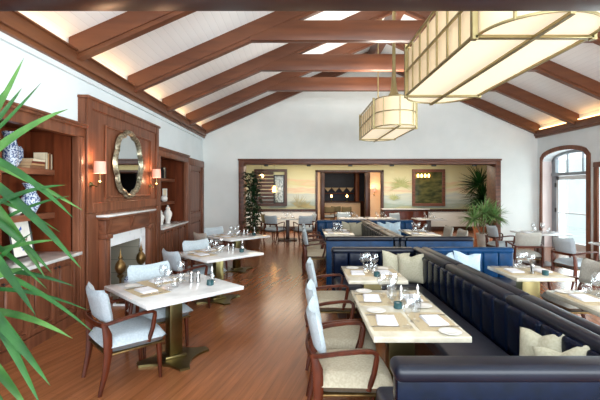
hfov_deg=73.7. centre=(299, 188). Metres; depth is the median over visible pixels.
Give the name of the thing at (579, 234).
ground
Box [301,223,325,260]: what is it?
armchair
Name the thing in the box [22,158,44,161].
book
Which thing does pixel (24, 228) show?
framed print
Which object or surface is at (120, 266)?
andiron
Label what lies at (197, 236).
armchair
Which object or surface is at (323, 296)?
armchair
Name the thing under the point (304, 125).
wall
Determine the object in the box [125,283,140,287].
plate
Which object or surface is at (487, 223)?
yucca
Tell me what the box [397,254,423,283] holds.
throw cushion
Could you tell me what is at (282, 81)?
roof truss
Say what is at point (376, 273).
candle holder
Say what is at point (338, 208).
armchair
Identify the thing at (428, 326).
table knife
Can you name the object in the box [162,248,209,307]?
armchair
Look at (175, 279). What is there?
placemat
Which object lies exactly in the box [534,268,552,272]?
folded napkin
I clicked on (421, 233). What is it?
table
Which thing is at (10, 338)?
potted plant
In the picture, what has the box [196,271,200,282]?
shaker
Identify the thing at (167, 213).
ginger jar
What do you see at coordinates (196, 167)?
door
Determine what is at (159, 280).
folded napkin
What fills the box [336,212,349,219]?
armchair
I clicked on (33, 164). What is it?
book
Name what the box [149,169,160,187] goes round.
wall sconce
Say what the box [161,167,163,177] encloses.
book
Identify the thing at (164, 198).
orb
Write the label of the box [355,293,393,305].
placemat
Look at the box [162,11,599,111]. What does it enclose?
roof truss
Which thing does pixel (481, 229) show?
pot
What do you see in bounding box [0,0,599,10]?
ceiling beam
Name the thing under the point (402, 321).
placemat
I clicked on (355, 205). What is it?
bar counter
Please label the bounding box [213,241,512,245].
baseboard
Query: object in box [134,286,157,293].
folded napkin
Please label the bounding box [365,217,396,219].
pedestal table
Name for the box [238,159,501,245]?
trim
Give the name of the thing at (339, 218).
pedestal table
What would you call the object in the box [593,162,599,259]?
window
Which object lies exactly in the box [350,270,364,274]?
folded napkin
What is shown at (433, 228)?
wainscoting
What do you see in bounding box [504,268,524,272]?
folded napkin
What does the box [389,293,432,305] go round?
placemat
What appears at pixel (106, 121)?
panelling
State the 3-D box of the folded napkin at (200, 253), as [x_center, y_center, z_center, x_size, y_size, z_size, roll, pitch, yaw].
[-1.423,0.939,5.777,0.200,0.015,0.144,0,0,43]
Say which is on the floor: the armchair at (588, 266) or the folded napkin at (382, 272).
the armchair at (588, 266)
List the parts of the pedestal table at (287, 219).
plate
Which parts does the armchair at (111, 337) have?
leg, rail, backrest, leg, armrest, nailhead trim, seat, armrest, leg, leg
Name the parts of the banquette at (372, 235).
backrest, backrest, long backrest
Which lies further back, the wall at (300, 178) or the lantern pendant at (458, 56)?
the wall at (300, 178)
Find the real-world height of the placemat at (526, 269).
0.003 m
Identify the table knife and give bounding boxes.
[428,326,458,326]
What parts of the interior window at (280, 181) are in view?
pane, frame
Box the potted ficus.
[241,171,263,248]
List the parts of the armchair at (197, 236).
backrest, leg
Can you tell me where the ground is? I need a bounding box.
[568,226,585,244]
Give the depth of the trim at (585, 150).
9.65 m
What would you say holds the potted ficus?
on the floor
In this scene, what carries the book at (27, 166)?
on the bookcase at (62, 137)
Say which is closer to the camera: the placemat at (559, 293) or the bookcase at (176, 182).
the placemat at (559, 293)
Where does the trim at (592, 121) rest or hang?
attached to the wall at (589, 137)
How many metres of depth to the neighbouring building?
17.36 m
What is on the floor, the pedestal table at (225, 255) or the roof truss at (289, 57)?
the pedestal table at (225, 255)
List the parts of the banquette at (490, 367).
backrest, backrest, long backrest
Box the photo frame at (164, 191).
[162,189,166,195]
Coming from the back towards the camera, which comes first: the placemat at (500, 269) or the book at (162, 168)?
the book at (162, 168)
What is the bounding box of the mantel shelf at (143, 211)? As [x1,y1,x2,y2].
[96,209,155,216]
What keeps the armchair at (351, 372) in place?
on the floor
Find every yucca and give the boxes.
[456,165,486,238]
[458,197,508,246]
[480,217,497,240]
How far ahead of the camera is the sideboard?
15.24 m
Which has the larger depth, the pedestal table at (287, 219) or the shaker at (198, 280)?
the pedestal table at (287, 219)
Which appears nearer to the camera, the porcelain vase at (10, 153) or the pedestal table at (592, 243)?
the porcelain vase at (10, 153)
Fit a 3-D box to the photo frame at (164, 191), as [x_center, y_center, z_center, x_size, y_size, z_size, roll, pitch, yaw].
[-3.144,0.139,9.299,0.018,0.300,0.200,0,0,10]
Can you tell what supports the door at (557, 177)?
in the wall at (589, 137)
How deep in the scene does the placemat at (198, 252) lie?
5.70 m
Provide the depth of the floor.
4.06 m
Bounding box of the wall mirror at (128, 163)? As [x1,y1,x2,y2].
[113,130,143,198]
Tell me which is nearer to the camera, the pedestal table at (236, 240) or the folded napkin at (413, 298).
the folded napkin at (413, 298)
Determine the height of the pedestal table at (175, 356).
0.700 m
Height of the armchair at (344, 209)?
0.842 m
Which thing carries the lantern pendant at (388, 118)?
hanging from the ceiling
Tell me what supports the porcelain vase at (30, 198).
on the bookcase at (62, 137)
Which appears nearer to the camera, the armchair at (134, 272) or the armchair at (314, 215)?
the armchair at (134, 272)
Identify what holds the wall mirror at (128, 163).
attached to the panelling
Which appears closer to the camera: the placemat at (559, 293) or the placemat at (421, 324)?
the placemat at (421, 324)
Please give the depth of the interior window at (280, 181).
15.77 m
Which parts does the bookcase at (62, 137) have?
door, shelf, shelf, door, door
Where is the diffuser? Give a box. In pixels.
[362,125,414,140]
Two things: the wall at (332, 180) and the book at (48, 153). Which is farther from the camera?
the wall at (332, 180)
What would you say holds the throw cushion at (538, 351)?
on the banquette at (490, 367)
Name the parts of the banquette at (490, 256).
backrest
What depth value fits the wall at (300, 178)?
15.80 m
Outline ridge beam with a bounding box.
[368,11,405,53]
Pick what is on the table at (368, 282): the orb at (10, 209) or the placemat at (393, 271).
the placemat at (393, 271)
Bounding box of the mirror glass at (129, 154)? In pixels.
[118,135,139,192]
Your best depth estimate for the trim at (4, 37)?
5.05 m
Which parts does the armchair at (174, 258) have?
backrest, armrest, armrest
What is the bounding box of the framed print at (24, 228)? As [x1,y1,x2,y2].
[9,221,34,258]
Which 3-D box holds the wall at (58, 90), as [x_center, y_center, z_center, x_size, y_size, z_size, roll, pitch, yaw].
[-3.200,-0.160,5.350,0.700,3.620,12.700,0,0,0]
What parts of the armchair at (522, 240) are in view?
armrest, leg, seat, backrest, rail, leg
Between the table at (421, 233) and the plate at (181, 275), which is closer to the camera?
the plate at (181, 275)
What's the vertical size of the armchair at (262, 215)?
0.842 m
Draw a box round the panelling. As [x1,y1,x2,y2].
[77,94,160,314]
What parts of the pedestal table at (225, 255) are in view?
plate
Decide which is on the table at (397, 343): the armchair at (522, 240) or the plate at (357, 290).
the plate at (357, 290)
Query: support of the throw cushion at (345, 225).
on the banquette at (372, 235)
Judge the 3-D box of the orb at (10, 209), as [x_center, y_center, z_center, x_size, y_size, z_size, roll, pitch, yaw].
[-3.150,0.217,4.440,0.150,0.145,0.150,0,0,0]
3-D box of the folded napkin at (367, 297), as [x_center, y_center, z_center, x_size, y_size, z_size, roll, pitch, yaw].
[0.620,0.939,3.459,0.144,0.015,0.200,0,0,5]
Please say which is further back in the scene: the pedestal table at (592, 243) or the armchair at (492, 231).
the armchair at (492, 231)
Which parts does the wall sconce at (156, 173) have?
lamp shade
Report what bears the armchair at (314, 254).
on the floor
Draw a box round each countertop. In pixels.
[0,251,81,278]
[161,221,188,229]
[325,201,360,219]
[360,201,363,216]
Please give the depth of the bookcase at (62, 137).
4.88 m
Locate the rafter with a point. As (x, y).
(482, 105)
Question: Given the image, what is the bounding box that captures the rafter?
[202,52,539,133]
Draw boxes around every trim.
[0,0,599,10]
[0,11,205,137]
[0,31,203,139]
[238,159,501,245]
[315,170,383,230]
[320,172,369,220]
[534,115,599,137]
[539,145,590,257]
[543,161,551,246]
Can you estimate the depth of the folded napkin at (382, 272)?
4.46 m
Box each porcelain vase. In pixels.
[2,131,18,166]
[21,183,40,212]
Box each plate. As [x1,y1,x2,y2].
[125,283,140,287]
[175,274,188,277]
[346,266,358,268]
[356,289,371,292]
[367,307,385,312]
[413,302,431,307]
[438,327,461,334]
[555,289,573,293]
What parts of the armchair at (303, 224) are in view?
seat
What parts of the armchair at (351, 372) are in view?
rail, leg, backrest, leg, armrest, armrest, nailhead trim, seat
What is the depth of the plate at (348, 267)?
4.79 m
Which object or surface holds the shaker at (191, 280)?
on the pedestal table at (175, 356)
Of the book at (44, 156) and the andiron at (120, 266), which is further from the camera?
the andiron at (120, 266)
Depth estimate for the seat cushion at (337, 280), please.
5.07 m
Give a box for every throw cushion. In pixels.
[342,221,355,229]
[349,222,361,235]
[377,222,391,229]
[382,250,409,271]
[386,222,400,234]
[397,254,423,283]
[446,252,454,259]
[453,250,480,270]
[519,327,564,355]
[532,345,589,355]
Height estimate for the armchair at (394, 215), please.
0.842 m
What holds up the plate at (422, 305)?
on the table at (397, 343)
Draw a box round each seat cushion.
[334,277,422,291]
[376,386,392,399]
[386,287,509,355]
[494,277,515,286]
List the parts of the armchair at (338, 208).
backrest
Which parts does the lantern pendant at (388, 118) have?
stem, brass frame, panel, stem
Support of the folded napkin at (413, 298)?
on the placemat at (393, 296)
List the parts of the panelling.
moulding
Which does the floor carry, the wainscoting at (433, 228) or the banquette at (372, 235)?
the banquette at (372, 235)
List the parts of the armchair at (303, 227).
seat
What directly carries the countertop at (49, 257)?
on the bookcase at (62, 137)
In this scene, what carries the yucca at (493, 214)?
on the floor
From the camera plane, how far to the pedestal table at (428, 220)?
12.84 m
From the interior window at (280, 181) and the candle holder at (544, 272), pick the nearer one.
the candle holder at (544, 272)
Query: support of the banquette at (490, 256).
on the floor
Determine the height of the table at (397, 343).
0.700 m
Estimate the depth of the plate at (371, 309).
3.10 m
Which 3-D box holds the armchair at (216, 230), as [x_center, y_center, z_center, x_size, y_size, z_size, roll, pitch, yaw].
[-1.706,1.233,8.446,0.599,0.842,0.595,0,0,-42]
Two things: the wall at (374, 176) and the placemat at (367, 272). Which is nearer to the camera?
the placemat at (367, 272)
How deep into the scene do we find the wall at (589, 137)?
9.91 m
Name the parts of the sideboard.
door, door, door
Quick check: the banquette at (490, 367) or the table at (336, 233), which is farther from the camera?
the table at (336, 233)
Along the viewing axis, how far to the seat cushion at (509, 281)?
5.33 m
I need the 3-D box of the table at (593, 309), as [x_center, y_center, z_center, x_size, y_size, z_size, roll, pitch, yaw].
[2.620,1.300,3.165,0.620,0.700,1.190,0,0,0]
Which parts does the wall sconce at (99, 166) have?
arm, lamp shade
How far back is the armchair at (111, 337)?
3.36 m
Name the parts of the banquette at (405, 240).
backrest, long backrest, backrest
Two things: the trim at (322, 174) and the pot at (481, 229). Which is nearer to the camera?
the pot at (481, 229)
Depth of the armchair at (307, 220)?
12.32 m
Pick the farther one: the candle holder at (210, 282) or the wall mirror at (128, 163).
the wall mirror at (128, 163)
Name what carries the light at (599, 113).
attached to the wall at (589, 137)
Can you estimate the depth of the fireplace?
6.28 m
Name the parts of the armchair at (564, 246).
leg, rail, backrest, nailhead trim, seat, leg, armrest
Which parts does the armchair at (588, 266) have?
armrest, seat, nailhead trim, leg, armrest, backrest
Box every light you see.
[417,174,429,177]
[540,113,599,128]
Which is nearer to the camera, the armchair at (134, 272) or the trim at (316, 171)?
the armchair at (134, 272)
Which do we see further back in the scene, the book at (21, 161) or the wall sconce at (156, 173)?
the wall sconce at (156, 173)
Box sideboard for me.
[380,208,429,229]
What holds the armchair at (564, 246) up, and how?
on the floor
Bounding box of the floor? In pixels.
[0,231,599,399]
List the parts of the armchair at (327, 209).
backrest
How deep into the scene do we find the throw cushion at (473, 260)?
5.38 m
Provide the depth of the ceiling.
7.62 m
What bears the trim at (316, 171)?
attached to the wall at (300, 178)
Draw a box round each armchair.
[82,282,166,397]
[125,261,192,357]
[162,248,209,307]
[181,238,226,294]
[193,232,227,274]
[203,226,231,263]
[260,213,278,238]
[263,215,285,242]
[292,215,313,242]
[299,213,316,237]
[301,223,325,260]
[301,226,325,266]
[301,229,325,275]
[304,279,375,395]
[305,257,356,340]
[305,296,392,399]
[325,207,334,219]
[331,206,341,216]
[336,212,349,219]
[340,207,351,216]
[389,213,407,219]
[441,225,453,235]
[456,228,467,235]
[485,225,516,262]
[505,232,542,267]
[540,257,599,318]
[551,235,597,288]
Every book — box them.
[18,165,44,168]
[19,163,44,165]
[21,161,44,163]
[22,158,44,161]
[34,153,47,168]
[48,153,50,168]
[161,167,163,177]
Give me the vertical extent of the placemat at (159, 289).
0.003 m
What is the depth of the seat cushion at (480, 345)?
3.24 m
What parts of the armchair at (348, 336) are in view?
rail, leg, leg, backrest, armrest, armrest, seat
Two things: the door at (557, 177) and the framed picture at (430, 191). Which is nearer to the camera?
the door at (557, 177)
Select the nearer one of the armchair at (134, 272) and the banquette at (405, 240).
the armchair at (134, 272)
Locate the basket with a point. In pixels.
(253, 243)
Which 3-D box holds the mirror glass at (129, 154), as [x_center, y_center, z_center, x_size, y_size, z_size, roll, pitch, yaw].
[-2.713,-0.390,6.330,0.014,0.929,0.887,0,0,0]
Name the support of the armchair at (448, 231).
on the floor
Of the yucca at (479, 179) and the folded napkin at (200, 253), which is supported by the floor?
the yucca at (479, 179)
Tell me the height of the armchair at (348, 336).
0.842 m
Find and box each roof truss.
[69,11,195,61]
[128,11,599,93]
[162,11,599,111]
[186,43,578,124]
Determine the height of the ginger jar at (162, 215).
0.315 m
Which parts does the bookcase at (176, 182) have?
door, shelf, shelf, door, door, door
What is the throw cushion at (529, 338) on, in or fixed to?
on the banquette at (490, 367)
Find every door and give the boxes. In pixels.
[188,158,203,240]
[551,150,585,251]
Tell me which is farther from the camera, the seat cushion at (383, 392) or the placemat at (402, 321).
the placemat at (402, 321)
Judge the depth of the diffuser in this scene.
8.16 m
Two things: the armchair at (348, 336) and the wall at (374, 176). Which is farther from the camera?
the wall at (374, 176)
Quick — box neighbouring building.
[559,157,585,228]
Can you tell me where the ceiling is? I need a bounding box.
[27,11,599,124]
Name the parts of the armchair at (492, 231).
backrest, leg, seat, armrest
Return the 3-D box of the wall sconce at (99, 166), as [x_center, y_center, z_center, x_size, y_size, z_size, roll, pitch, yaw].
[-2.622,-0.191,5.200,0.196,0.335,0.152,0,0,0]
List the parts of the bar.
post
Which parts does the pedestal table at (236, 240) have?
plate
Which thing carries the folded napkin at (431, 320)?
on the placemat at (421, 324)
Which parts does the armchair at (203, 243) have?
backrest, seat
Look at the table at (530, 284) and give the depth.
4.46 m
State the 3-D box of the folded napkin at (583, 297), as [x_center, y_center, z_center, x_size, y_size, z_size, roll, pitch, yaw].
[2.460,0.939,3.465,0.144,0.015,0.200,0,0,0]
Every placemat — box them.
[123,285,170,297]
[137,276,185,286]
[188,252,215,256]
[195,248,221,252]
[345,269,372,275]
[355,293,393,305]
[365,312,415,330]
[370,269,400,275]
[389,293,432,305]
[405,312,461,330]
[495,268,535,274]
[521,268,562,274]
[554,292,599,304]
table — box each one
[104,272,243,371]
[179,246,263,304]
[207,232,269,272]
[277,217,298,240]
[322,229,354,236]
[337,217,366,219]
[341,266,407,326]
[350,290,471,399]
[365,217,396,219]
[398,229,440,235]
[412,218,446,231]
[487,266,574,297]
[510,231,572,266]
[546,290,599,316]
[588,242,599,245]
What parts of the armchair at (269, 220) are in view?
backrest, seat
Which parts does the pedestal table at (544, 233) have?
plate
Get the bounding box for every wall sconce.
[89,161,105,186]
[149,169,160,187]
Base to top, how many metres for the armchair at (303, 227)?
0.842 m
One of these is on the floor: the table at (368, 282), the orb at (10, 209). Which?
the table at (368, 282)
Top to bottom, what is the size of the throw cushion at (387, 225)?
0.398 m
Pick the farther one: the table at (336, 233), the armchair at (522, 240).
the table at (336, 233)
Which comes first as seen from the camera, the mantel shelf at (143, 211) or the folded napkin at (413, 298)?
the folded napkin at (413, 298)
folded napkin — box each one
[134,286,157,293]
[148,277,172,283]
[194,252,209,255]
[200,248,215,250]
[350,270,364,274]
[363,294,380,301]
[375,314,398,325]
[376,270,393,274]
[399,294,422,301]
[419,315,448,325]
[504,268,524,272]
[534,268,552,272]
[569,294,599,300]
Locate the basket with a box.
[245,239,259,248]
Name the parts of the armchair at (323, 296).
backrest, armrest, armrest, seat, nailhead trim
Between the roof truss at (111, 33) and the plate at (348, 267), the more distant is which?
the roof truss at (111, 33)
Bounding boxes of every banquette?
[317,220,398,284]
[331,247,599,399]
[365,220,473,247]
[422,247,599,334]
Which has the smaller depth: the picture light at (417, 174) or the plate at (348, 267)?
the plate at (348, 267)
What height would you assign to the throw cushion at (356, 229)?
0.404 m
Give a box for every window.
[254,169,286,205]
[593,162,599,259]
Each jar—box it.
[18,146,23,164]
[161,210,163,224]
[163,205,171,222]
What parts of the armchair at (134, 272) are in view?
leg, leg, backrest, seat, nailhead trim, leg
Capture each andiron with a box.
[113,249,125,303]
[136,245,145,264]
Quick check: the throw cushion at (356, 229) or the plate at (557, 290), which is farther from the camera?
the throw cushion at (356, 229)
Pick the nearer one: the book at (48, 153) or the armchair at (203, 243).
the book at (48, 153)
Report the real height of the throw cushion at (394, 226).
0.373 m
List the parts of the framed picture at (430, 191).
glazed panel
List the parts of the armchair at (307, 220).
seat, backrest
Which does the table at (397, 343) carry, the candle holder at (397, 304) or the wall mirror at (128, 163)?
the candle holder at (397, 304)
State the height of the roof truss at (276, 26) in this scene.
2.457 m
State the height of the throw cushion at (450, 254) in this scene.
0.396 m
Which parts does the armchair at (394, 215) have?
backrest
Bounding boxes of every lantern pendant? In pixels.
[359,11,417,141]
[404,11,599,104]
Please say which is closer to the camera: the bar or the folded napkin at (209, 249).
the folded napkin at (209, 249)
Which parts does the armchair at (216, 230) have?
backrest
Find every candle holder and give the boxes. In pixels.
[206,279,213,285]
[374,271,379,276]
[393,301,402,308]
[542,270,548,275]
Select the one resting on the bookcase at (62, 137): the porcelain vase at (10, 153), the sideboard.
the porcelain vase at (10, 153)
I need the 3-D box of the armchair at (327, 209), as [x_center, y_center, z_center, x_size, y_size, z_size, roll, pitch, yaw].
[1.349,1.233,18.592,0.599,0.842,0.595,0,0,0]
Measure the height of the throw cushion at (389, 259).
0.408 m
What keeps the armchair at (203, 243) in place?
on the floor
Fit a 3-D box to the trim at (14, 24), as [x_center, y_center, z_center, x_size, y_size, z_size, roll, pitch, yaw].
[-2.780,-1.595,5.350,0.140,0.230,12.700,0,0,0]
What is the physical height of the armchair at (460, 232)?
0.842 m
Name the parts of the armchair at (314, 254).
leg, backrest, armrest, seat, armrest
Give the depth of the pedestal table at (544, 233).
8.69 m
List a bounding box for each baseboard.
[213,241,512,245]
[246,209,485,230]
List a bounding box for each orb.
[8,207,21,214]
[161,195,167,201]
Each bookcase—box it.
[0,100,88,365]
[159,146,189,261]
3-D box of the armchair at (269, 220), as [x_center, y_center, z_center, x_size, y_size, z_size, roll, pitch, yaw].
[-0.805,1.233,12.593,0.599,0.842,0.595,0,0,30]
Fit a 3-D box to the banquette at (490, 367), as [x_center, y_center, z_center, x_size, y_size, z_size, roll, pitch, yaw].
[1.073,1.235,3.770,1.265,0.830,3.860,0,0,0]
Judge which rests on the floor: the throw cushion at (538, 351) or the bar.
the bar
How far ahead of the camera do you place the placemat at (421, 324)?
2.86 m
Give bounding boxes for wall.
[0,11,202,160]
[203,72,567,240]
[246,165,486,225]
[318,172,379,219]
[325,173,363,200]
[538,109,599,259]
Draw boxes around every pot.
[473,226,485,238]
[476,233,489,246]
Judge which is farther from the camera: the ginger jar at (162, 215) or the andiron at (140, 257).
the ginger jar at (162, 215)
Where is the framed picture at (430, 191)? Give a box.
[412,169,444,205]
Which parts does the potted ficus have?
stem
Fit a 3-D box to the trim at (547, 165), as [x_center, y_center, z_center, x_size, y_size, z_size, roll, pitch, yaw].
[7.100,0.430,10.565,0.300,2.440,1.830,0,0,0]
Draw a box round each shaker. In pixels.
[189,271,193,282]
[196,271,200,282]
[530,264,534,273]
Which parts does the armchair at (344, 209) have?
backrest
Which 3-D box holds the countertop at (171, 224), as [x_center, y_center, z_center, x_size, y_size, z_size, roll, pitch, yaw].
[-3.040,0.794,8.810,0.680,0.039,1.820,0,0,0]
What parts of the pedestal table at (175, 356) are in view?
plate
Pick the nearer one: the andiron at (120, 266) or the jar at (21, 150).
the jar at (21, 150)
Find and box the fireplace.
[96,209,155,306]
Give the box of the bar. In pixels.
[325,173,363,216]
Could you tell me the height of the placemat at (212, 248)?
0.003 m

